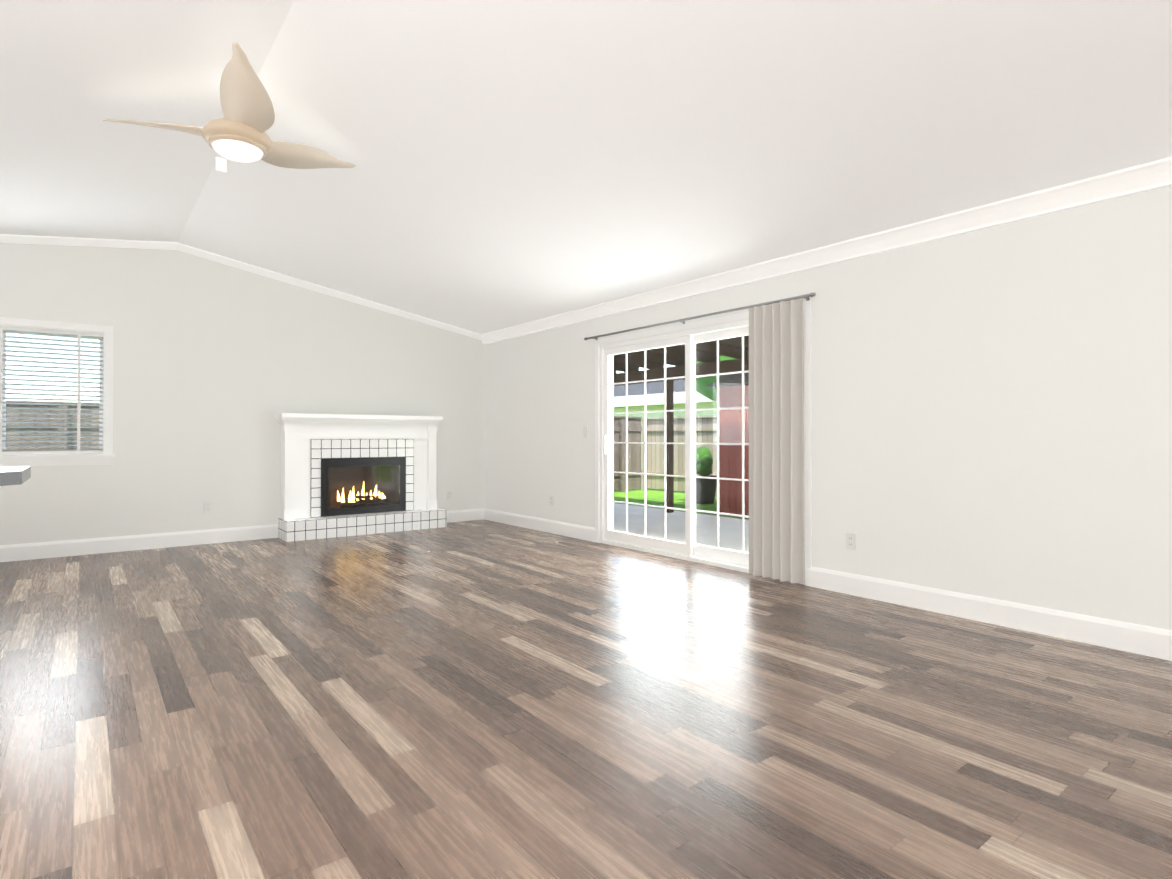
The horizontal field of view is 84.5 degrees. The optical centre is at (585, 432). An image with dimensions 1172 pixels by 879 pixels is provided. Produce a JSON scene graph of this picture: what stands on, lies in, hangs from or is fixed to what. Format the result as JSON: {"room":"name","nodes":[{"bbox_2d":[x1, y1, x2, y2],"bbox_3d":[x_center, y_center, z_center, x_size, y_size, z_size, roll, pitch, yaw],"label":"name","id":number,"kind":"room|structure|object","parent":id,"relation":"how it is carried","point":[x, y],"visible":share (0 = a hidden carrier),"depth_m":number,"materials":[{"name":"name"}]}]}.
{"room":"empty living room","nodes":[
{"label":"empty living room","id":0,"kind":"room"},
{"bbox_2d":[0,466,30,485],"bbox_3d":[-4.354,0.650,2.307,3.550,0.930,0.820,0,-1,-38],"label":"countertop","id":1,"kind":"structure","parent":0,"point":[15,475],"depth_m":3.16,"materials":[{"name":"white"}]},
{"bbox_2d":[0,242,484,545],"bbox_3d":[-4.575,-0.403,6.215,8.358,3.090,0.160,0,-1,-38],"label":"wall","id":2,"kind":"structure","parent":0,"point":[217,366],"depth_m":6.65,"materials":[{"name":"white paint"}]},
{"bbox_2d":[0,317,114,466],"bbox_3d":[-5.175,-0.354,5.709,1.630,1.315,0.200,0,-1,-38],"label":"window","id":3,"kind":"structure","parent":2,"relation":"in","point":[106,457],"depth_m":6.01,"materials":[{"name":"white"}]},
{"bbox_2d":[0,326,102,454],"bbox_3d":[-5.162,-0.369,5.692,1.440,1.139,0.051,0,-1,-38],"label":"window blinds","id":4,"kind":"object","parent":3,"relation":"attached to","point":[52,333],"visible":1,"depth_m":5.90,"materials":[{"name":"white plastic"}]},
{"bbox_2d":[0,524,277,561],"bbox_3d":[-5.516,1.064,5.359,5.455,0.145,0.016,0,-1,-38],"label":"baseboard","id":5,"kind":"structure","parent":2,"relation":"attached to","point":[29,551],"depth_m":6.23,"materials":[{"name":"white wood"}]},
{"bbox_2d":[203,501,211,512],"bbox_3d":[-3.892,0.765,6.633,0.072,0.116,0.009,0,-1,-38],"label":"electrical outlet plate","id":6,"kind":"object","parent":2,"relation":"attached to","point":[207,505],"depth_m":6.63,"materials":[{"name":"white plastic"}]},
{"bbox_2d":[0,234,479,339],"bbox_3d":[-4.542,-1.569,6.110,7.950,0.659,0.060,0,-1,-38],"label":"crown molding","id":7,"kind":"structure","parent":2,"relation":"attached to","point":[4,238],"depth_m":6.67,"materials":[{"name":"white"}]},
{"bbox_2d":[447,490,451,499],"bbox_3d":[-1.754,0.807,8.299,0.072,0.116,0.009,0,-1,-38],"label":"electrical outlet plate","id":8,"kind":"object","parent":2,"relation":"attached to","point":[449,493],"depth_m":8.29,"materials":[{"name":"white plastic"}]},
{"bbox_2d":[447,508,483,522],"bbox_3d":[-1.648,1.085,8.375,0.695,0.145,0.016,0,-1,-38],"label":"baseboard","id":9,"kind":"structure","parent":2,"relation":"attached to","point":[471,514],"depth_m":8.42,"materials":[{"name":"white wood"}]},
{"bbox_2d":[0,519,1171,878],"bbox_3d":[-1.396,1.139,2.126,8.358,0.050,10.502,0,-1,-38],"label":"floor","id":10,"kind":"structure","parent":0,"point":[476,699],"depth_m":2.46,"materials":[{"name":"laminate"}]},
{"bbox_2d":[275,413,446,541],"bbox_3d":[-2.542,0.476,7.449,1.850,1.350,0.380,0,-1,-38],"label":"fireplace","id":11,"kind":"object","parent":10,"relation":"on","point":[343,475],"visible":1,"depth_m":7.39,"materials":[{"name":"white"}]},
{"bbox_2d":[0,0,1171,333],"bbox_3d":[-1.396,-1.653,2.146,8.358,0.707,10.502,0,-1,-38],"label":"ceiling","id":12,"kind":"structure","parent":0,"point":[516,162],"depth_m":3.47,"materials":[{"name":"white paint"}]},
{"bbox_2d":[103,40,355,172],"bbox_3d":[-1.776,-1.641,3.478,1.306,0.509,1.249,0,-1,-38],"label":"ceiling fan","id":13,"kind":"object","parent":12,"relation":"hanging from","point":[237,133],"visible":1,"depth_m":3.41,"materials":[{"name":"white wood"}]},
{"bbox_2d":[614,503,748,552],"bbox_3d":[-1.595,1.233,4.252,12.338,0.030,12.582,0,-1,-38],"label":"patio","id":14,"kind":"structure","parent":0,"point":[702,532],"depth_m":8.56,"materials":[{"name":"concrete"}]},
{"bbox_2d":[614,335,748,512],"bbox_3d":[1.085,-0.095,8.392,3.230,2.685,11.400,0,-1,-38],"label":"patio cover","id":15,"kind":"object","parent":14,"relation":"on","point":[635,357],"depth_m":9.94,"materials":[{"name":"brown wood"}]},
{"bbox_2d":[484,186,1171,630],"bbox_3d":[1.886,-0.099,4.592,0.160,2.460,10.342,0,-1,-38],"label":"wall","id":16,"kind":"structure","parent":0,"point":[992,412],"depth_m":3.88,"materials":[{"name":"white paint"}]},
{"bbox_2d":[484,508,597,542],"bbox_3d":[-0.619,1.080,7.655,0.016,0.145,2.417,0,-1,-38],"label":"baseboard","id":17,"kind":"structure","parent":16,"relation":"attached to","point":[550,526],"depth_m":7.46,"materials":[{"name":"white wood"}]},
{"bbox_2d":[550,495,553,505],"bbox_3d":[-0.394,0.780,7.372,0.009,0.116,0.072,0,-1,-38],"label":"electrical outlet plate","id":18,"kind":"object","parent":16,"relation":"attached to","point":[551,497],"depth_m":7.36,"materials":[{"name":"white plastic"}]},
{"bbox_2d":[583,427,587,437],"bbox_3d":[-0.008,-0.003,6.880,0.012,0.116,0.072,0,-1,-38],"label":"light switch","id":19,"kind":"object","parent":16,"relation":"attached to","point":[585,429],"depth_m":6.88,"materials":[{"name":"white plastic"}]},
{"bbox_2d":[584,293,815,582],"bbox_3d":[0.825,0.049,5.703,0.145,2.130,2.700,0,-1,-38],"label":"curtain","id":20,"kind":"object","parent":16,"relation":"hanging from","point":[776,456],"visible":1,"depth_m":4.88,"materials":[{"name":"fabric"}]},
{"bbox_2d":[595,300,811,584],"bbox_3d":[0.939,0.087,5.792,0.167,2.105,2.530,0,-1,-38],"label":"sliding glass door","id":21,"kind":"structure","parent":16,"relation":"attached to","point":[690,335],"depth_m":5.80,"materials":[{"name":"white"}]},
{"bbox_2d":[480,157,1171,343],"bbox_3d":[1.741,-1.264,4.589,0.084,0.118,10.182,0,-1,-38],"label":"crown molding","id":22,"kind":"structure","parent":16,"relation":"attached to","point":[1143,178],"depth_m":4.18,"materials":[{"name":"white"}]},
{"bbox_2d":[846,532,855,549],"bbox_3d":[1.847,0.760,4.498,0.009,0.116,0.072,0,-1,-38],"label":"electrical outlet plate","id":23,"kind":"object","parent":16,"relation":"attached to","point":[850,537],"depth_m":4.49,"materials":[{"name":"white plastic"}]},
{"bbox_2d":[806,567,1171,660],"bbox_3d":[3.255,1.045,2.686,0.016,0.145,5.285,0,-1,-38],"label":"baseboard","id":24,"kind":"structure","parent":16,"relation":"attached to","point":[1135,638],"depth_m":3.73,"materials":[{"name":"white wood"}]},
{"label":"outside","id":25,"kind":"structure","parent":0,"visible":0},
{"bbox_2d":[614,488,748,519],"bbox_3d":[-0.429,1.405,12.400,75.000,0.200,70.000,0,-1,-38],"label":"lawn","id":26,"kind":"structure","parent":25,"point":[618,496],"depth_m":12.56,"materials":[{"name":"green plant"}]},
{"bbox_2d":[6,400,641,491],"bbox_3d":[-6.563,0.441,8.559,19.883,1.675,0.170,0,-1,-38],"label":"fence","id":27,"kind":"object","parent":26,"relation":"on","point":[619,460],"depth_m":8.53,"materials":[{"name":"brown wood"}]},
{"bbox_2d":[614,379,716,417],"bbox_3d":[8.498,-0.870,24.449,10.000,4.520,21.000,0,-1,-38],"label":"neighbouring house","id":28,"kind":"structure","parent":26,"relation":"on","point":[655,391],"depth_m":24.63,"materials":[{"name":"beige paint"}]},
{"bbox_2d":[641,415,716,493],"bbox_3d":[4.455,0.467,10.849,0.170,1.655,23.627,0,-1,-38],"label":"fence","id":29,"kind":"object","parent":26,"relation":"on","point":[654,481],"depth_m":14.13,"materials":[{"name":"brown wood"}]},
{"bbox_2d":[696,446,716,503],"bbox_3d":[2.179,0.772,11.846,0.555,1.060,0.542,0,-1,-38],"label":"planter","id":30,"kind":"object","parent":26,"relation":"on","point":[705,467],"depth_m":11.65,"materials":[{"name":"grey"}]},
{"bbox_2d":[696,356,735,402],"bbox_3d":[4.422,-0.976,15.632,3.416,4.609,3.478,0,-1,-38],"label":"tree","id":31,"kind":"object","parent":26,"relation":"on","point":[708,392],"depth_m":15.15,"materials":[{"name":"green plant"}]},
{"bbox_2d":[706,373,748,515],"bbox_3d":[3.597,0.004,10.033,2.250,2.570,2.600,0,-1,-38],"label":"shed","id":32,"kind":"object","parent":26,"relation":"on","point":[729,457],"depth_m":10.09,"materials":[{"name":"red wood"}]}
]}

